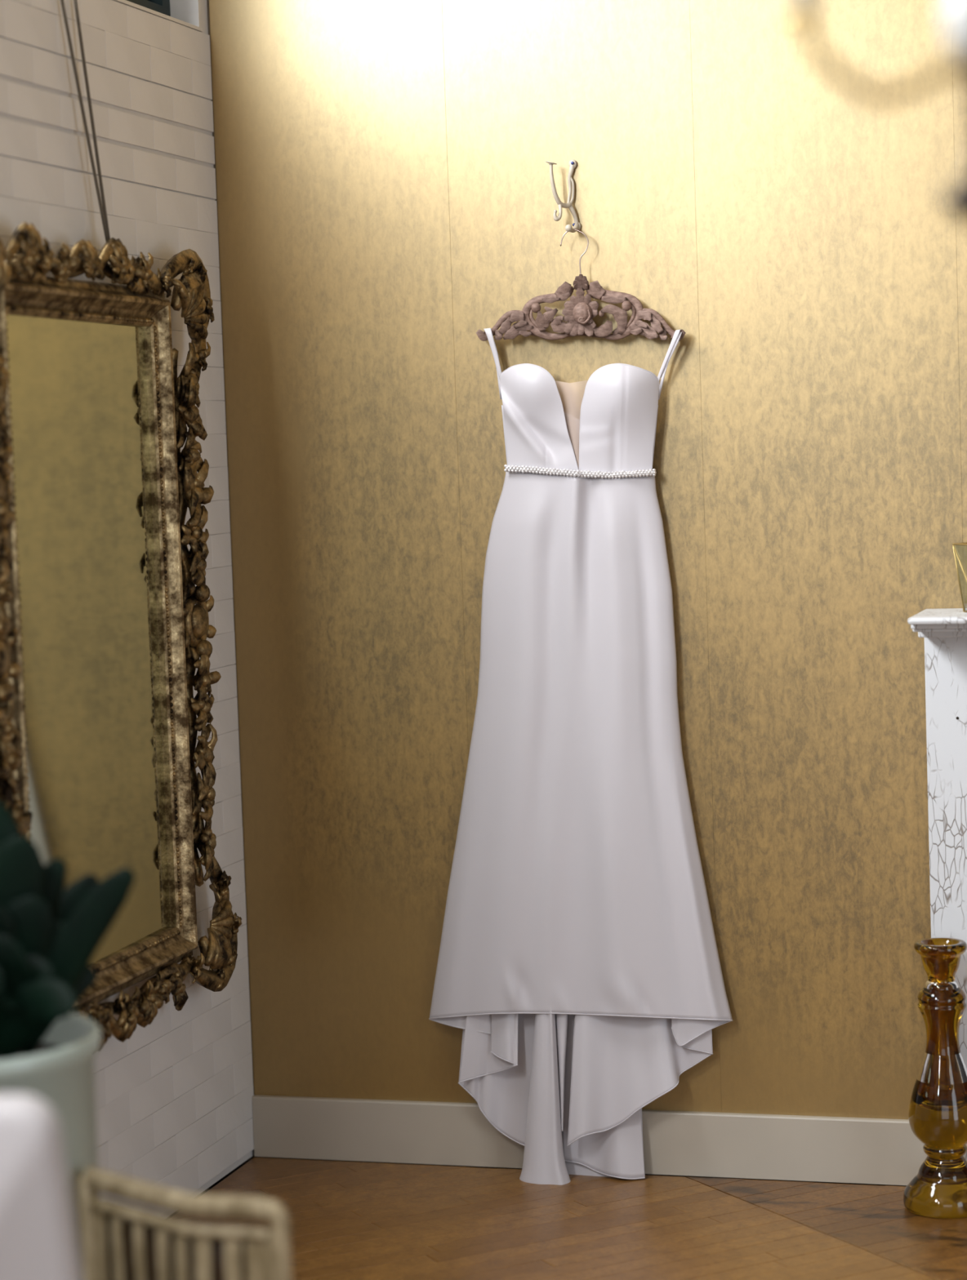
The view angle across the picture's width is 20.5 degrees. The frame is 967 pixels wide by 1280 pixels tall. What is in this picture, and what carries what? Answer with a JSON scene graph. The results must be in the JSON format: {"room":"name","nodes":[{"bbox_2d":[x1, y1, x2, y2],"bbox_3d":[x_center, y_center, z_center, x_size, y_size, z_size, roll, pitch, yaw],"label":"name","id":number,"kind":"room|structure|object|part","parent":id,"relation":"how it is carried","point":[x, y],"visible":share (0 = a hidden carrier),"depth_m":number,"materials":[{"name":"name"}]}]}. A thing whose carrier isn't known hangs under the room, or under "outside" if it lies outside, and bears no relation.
{"room":"bridal dressing room","nodes":[
{"label":"bridal dressing room","id":0,"kind":"room"},
{"bbox_2d":[0,0,254,1215],"bbox_3d":[-1.835,-0.501,1.933,0.300,3.900,8.004,-1,4,16],"label":"wall","id":1,"kind":"structure","parent":0,"point":[174,1098],"depth_m":5.38,"materials":[{"name":"white brick"}]},
{"bbox_2d":[0,0,241,1051],"bbox_3d":[-0.739,-0.449,4.963,0.119,2.428,1.132,-1,4,16],"label":"ornate mirror","id":2,"kind":"object","parent":1,"relation":"attached to","point":[104,634],"visible":0.83,"depth_m":5.07,"materials":[{"name":"aged gilded metal"},{"name":"mirror glass"}]},
{"bbox_3d":[-0.850,0.028,4.565,0.040,1.092,0.079,-1,4,16],"label":"border stem","id":3,"kind":"part","parent":2,"relation":"part of","materials":[{"name":"gold metal"}]},
{"bbox_3d":[-0.824,0.032,4.651,0.052,1.346,0.084,1,5,32],"label":"frame rail","id":4,"kind":"part","parent":2,"relation":"part of","materials":[{"name":"gold metal"}]},
{"bbox_3d":[-0.780,-1.185,4.956,0.006,0.922,0.214,1,5,32],"label":"hanging cord","id":5,"kind":"part","parent":2,"relation":"part of","materials":[{"name":"brown plastic"}]},
{"bbox_3d":[-0.750,-0.629,4.950,0.062,0.077,0.785,-1,4,16],"label":"frame rail","id":6,"kind":"part","parent":2,"relation":"part of","materials":[{"name":"gold metal"}]},
{"bbox_2d":[5,314,170,964],"bbox_3d":[-0.732,0.003,4.997,0.021,1.218,0.657,-1,4,16],"label":"mirror glass","id":7,"kind":"object","parent":2,"relation":"on","point":[90,440],"depth_m":5.02,"materials":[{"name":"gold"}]},
{"bbox_3d":[-0.743,-0.688,4.944,0.019,0.044,0.589,-1,4,16],"label":"border stem","id":8,"kind":"part","parent":2,"relation":"part of","materials":[{"name":"gold metal"}]},
{"bbox_3d":[-0.764,-1.199,5.011,0.116,0.939,0.006,-6,6,-42],"label":"hanging cord","id":9,"kind":"part","parent":2,"relation":"part of","materials":[{"name":"brown plastic"}]},
{"bbox_3d":[-0.695,0.694,5.043,0.019,0.044,0.589,-1,4,16],"label":"border stem","id":10,"kind":"part","parent":2,"relation":"part of","materials":[{"name":"gold metal"}]},
{"bbox_3d":[-0.706,0.636,5.041,0.062,0.077,0.785,-1,4,16],"label":"frame rail","id":11,"kind":"part","parent":2,"relation":"part of","materials":[{"name":"gold metal"}]},
{"bbox_3d":[-0.622,-0.025,5.337,0.052,1.346,0.084,-2,4,1],"label":"frame rail","id":12,"kind":"part","parent":2,"relation":"part of","materials":[{"name":"gold metal"}]},
{"bbox_2d":[172,982,188,1011],"bbox_3d":[-0.601,0.708,5.320,0.031,0.061,0.032,-1,4,16],"label":"pendant","id":13,"kind":"object","parent":2,"relation":"attached to","point":[184,997],"depth_m":5.31,"materials":[{"name":"gold metal"}]},
{"bbox_3d":[-0.598,-0.043,5.422,0.040,1.092,0.079,-1,4,16],"label":"border stem","id":14,"kind":"part","parent":2,"relation":"part of","materials":[{"name":"gold metal"}]},
{"bbox_2d":[113,0,202,31],"bbox_3d":[-1.043,-1.712,4.659,0.302,1.031,2.055,-1,4,16],"label":"window","id":15,"kind":"structure","parent":1,"relation":"in","point":[187,13],"depth_m":5.62,"materials":[{"name":"white glass"}]},
{"bbox_3d":[-0.982,-1.717,4.641,0.040,1.024,2.031,-1,4,16],"label":"frame","id":16,"kind":"part","parent":15,"relation":"part of","materials":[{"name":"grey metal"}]},
{"bbox_2d":[170,1157,966,1279],"bbox_3d":[0.537,1.511,1.396,5.100,0.200,8.400,-1,4,16],"label":"floor","id":17,"kind":"structure","parent":0,"point":[350,1220],"depth_m":5.23,"materials":[{"name":"brown wood"}]},
{"bbox_2d":[0,1093,82,1279],"bbox_3d":[-0.683,0.919,3.196,0.572,0.824,0.425,-2,4,0],"label":"slipcovered chair","id":18,"kind":"object","parent":17,"relation":"on","point":[38,1241],"visible":1,"depth_m":2.97,"materials":[{"name":"white fabric"}]},
{"bbox_2d":[0,1013,101,1279],"bbox_3d":[-0.723,0.919,3.826,0.381,0.718,0.381,-1,4,16],"label":"planter","id":19,"kind":"object","parent":17,"relation":"on","point":[64,1078],"visible":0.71,"depth_m":3.73,"materials":[{"name":"grey ceramic"}]},
{"bbox_2d":[0,802,135,1059],"bbox_3d":[-0.722,0.414,3.786,0.357,0.386,0.357,-5,5,-36],"label":"potted plant","id":20,"kind":"object","parent":19,"relation":"in","point":[50,934],"visible":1,"depth_m":3.74,"materials":[{"name":"green plant"}]},
{"bbox_2d":[78,1166,292,1279],"bbox_3d":[-0.389,1.004,3.738,0.443,0.553,0.260,1,5,34],"label":"cane chair","id":21,"kind":"object","parent":17,"relation":"on","point":[121,1241],"visible":1,"depth_m":3.60,"materials":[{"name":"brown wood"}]},
{"bbox_3d":[-0.540,1.013,3.745,0.028,0.543,0.028,-1,4,16],"label":"post","id":22,"kind":"part","parent":21,"relation":"part of","materials":[{"name":"wicker"}]},
{"bbox_3d":[-0.427,0.753,3.620,0.336,0.024,0.055,1,5,35],"label":"rail","id":23,"kind":"part","parent":21,"relation":"part of","materials":[{"name":"wicker"}]},
{"bbox_3d":[-0.425,0.787,3.622,0.333,0.018,0.049,1,5,35],"label":"rail","id":24,"kind":"part","parent":21,"relation":"part of","materials":[{"name":"wicker"}]},
{"bbox_3d":[-0.413,0.864,3.639,0.300,0.165,0.034,1,5,35],"label":"woven panel","id":25,"kind":"part","parent":21,"relation":"part of","materials":[{"name":"beige wicker"}]},
{"bbox_3d":[-0.266,1.014,3.557,0.039,0.549,0.031,-1,4,16],"label":"post","id":26,"kind":"part","parent":21,"relation":"part of","materials":[{"name":"wicker"}]},
{"bbox_2d":[902,937,966,1218],"bbox_3d":[0.903,0.855,5.259,0.168,0.528,0.168,-1,4,16],"label":"glass candlestick","id":27,"kind":"object","parent":17,"relation":"on","point":[937,1107],"visible":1,"depth_m":5.22,"materials":[{"name":"orange"}]},
{"bbox_2d":[906,608,966,1160],"bbox_3d":[1.462,0.525,5.086,1.250,1.174,0.256,-1,4,16],"label":"mantelpiece","id":28,"kind":"object","parent":17,"relation":"on","point":[943,631],"visible":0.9,"depth_m":5.32,"materials":[{"name":"white crackled marble"}]},
{"bbox_2d":[906,608,966,624],"bbox_3d":[1.442,-0.054,5.044,1.250,0.014,0.256,-1,4,16],"label":"shelf","id":29,"kind":"object","parent":28,"relation":"attached to","point":[946,615],"depth_m":5.10,"materials":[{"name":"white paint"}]},
{"bbox_3d":[1.448,-0.043,5.064,1.248,0.011,0.216,-1,4,16],"label":"moulding","id":30,"kind":"part","parent":28,"relation":"part of","materials":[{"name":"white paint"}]},
{"bbox_3d":[1.451,-0.035,5.073,1.246,0.007,0.199,-1,4,16],"label":"moulding","id":31,"kind":"part","parent":28,"relation":"part of","materials":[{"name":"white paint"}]},
{"bbox_3d":[1.462,-0.026,5.110,1.244,0.017,0.124,-1,4,16],"label":"moulding","id":32,"kind":"part","parent":28,"relation":"part of","materials":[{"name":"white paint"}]},
{"bbox_2d":[951,542,966,612],"bbox_3d":[0.971,-0.121,5.176,0.126,0.134,0.132,-1,4,16],"label":"glass lantern","id":33,"kind":"object","parent":28,"relation":"on","point":[965,543],"visible":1,"depth_m":5.19,"materials":[{"name":"gold metal"}]},
{"bbox_2d":[428,328,732,1185],"bbox_3d":[0.167,0.248,5.510,0.656,1.787,0.106,-1,4,16],"label":"dress","id":34,"kind":"object","parent":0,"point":[579,971],"visible":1,"depth_m":5.51,"materials":[{"name":"grey fabric"}]},
{"bbox_3d":[0.036,0.896,5.628,0.185,0.350,0.032,-1,4,16],"label":"train panel","id":35,"kind":"part","parent":34,"relation":"part of","materials":[{"name":"grey fabric"}]},
{"bbox_2d":[499,363,578,470],"bbox_3d":[0.110,-0.453,5.474,0.168,0.226,0.026,0,4,23],"label":"cup","id":36,"kind":"object","parent":34,"relation":"on","point":[539,435],"depth_m":5.48,"materials":[{"name":"grey fabric"}]},
{"bbox_3d":[0.224,0.925,5.588,0.218,0.421,0.021,-1,4,16],"label":"train panel","id":37,"kind":"part","parent":34,"relation":"part of","materials":[{"name":"grey fabric"}]},
{"bbox_3d":[0.244,0.917,5.565,0.177,0.405,0.040,-1,4,16],"label":"train panel","id":38,"kind":"part","parent":34,"relation":"part of","materials":[{"name":"grey fabric"}]},
{"bbox_2d":[578,363,658,471],"bbox_3d":[0.271,-0.447,5.427,0.168,0.228,0.055,-1,4,16],"label":"cup","id":39,"kind":"object","parent":34,"relation":"on","point":[619,407],"depth_m":5.42,"materials":[{"name":"grey fabric"}]},
{"bbox_3d":[0.320,0.879,5.525,0.305,0.337,0.049,-1,4,9],"label":"train panel","id":40,"kind":"part","parent":34,"relation":"part of","materials":[{"name":"grey fabric"}]},
{"bbox_2d":[206,0,966,1186],"bbox_3d":[1.623,-0.830,5.172,5.100,3.950,0.200,-1,4,16],"label":"wall","id":41,"kind":"structure","parent":0,"point":[384,197],"depth_m":5.50,"materials":[{"name":"gold paint"}]},
{"bbox_2d":[545,159,580,232],"bbox_3d":[0.162,-0.905,5.457,0.058,0.151,0.067,-1,4,16],"label":"coat hook","id":42,"kind":"object","parent":41,"relation":"attached to","point":[572,163],"visible":1,"depth_m":5.47,"materials":[{"name":"beige metal"}]},
{"bbox_3d":[0.183,-0.910,5.477,0.027,0.146,0.017,-4,5,-26],"label":"plate","id":43,"kind":"part","parent":42,"relation":"part of","materials":[{"name":"silver metal"}]},
{"bbox_2d":[475,228,684,341],"bbox_3d":[0.191,-0.719,5.450,0.442,0.237,0.041,-1,4,16],"label":"hanger","id":44,"kind":"object","parent":42,"relation":"hanging from","point":[579,312],"visible":1,"depth_m":5.45,"materials":[{"name":"brown wood"}]},
{"bbox_3d":[0.196,-0.665,5.469,0.396,0.107,0.006,-1,4,16],"label":"backing rail","id":45,"kind":"part","parent":44,"relation":"part of","materials":[{"name":"brown wood"}]},
{"bbox_2d":[252,1094,926,1185],"bbox_3d":[0.229,1.050,5.625,1.519,0.133,0.015,-1,4,16],"label":"baseboard","id":46,"kind":"structure","parent":41,"relation":"attached to","point":[838,1149],"depth_m":5.58,"materials":[{"name":"beige paint"}]},
{"bbox_3d":[0.395,-2.576,1.103,5.100,0.200,8.400,-1,4,16],"label":"ceiling","id":47,"kind":"structure","parent":0,"visible":0},
{"bbox_2d":[780,0,966,223],"bbox_3d":[0.354,-1.437,2.104,0.272,2.212,0.267,-1,4,16],"label":"chandelier","id":48,"kind":"object","parent":47,"relation":"hanging from","point":[802,13],"visible":1,"depth_m":2.15,"materials":[{"name":"grey"}]},
{"bbox_3d":[0.321,-0.469,2.150,0.139,0.075,0.012,-2,4,0],"label":"arm","id":49,"kind":"part","parent":48,"relation":"part of","materials":[{"name":"gold metal"}]},
{"bbox_3d":[0.362,-1.502,2.076,0.056,2.078,0.055,-1,4,16],"label":"stem","id":50,"kind":"part","parent":48,"relation":"part of","materials":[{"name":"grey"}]}
]}

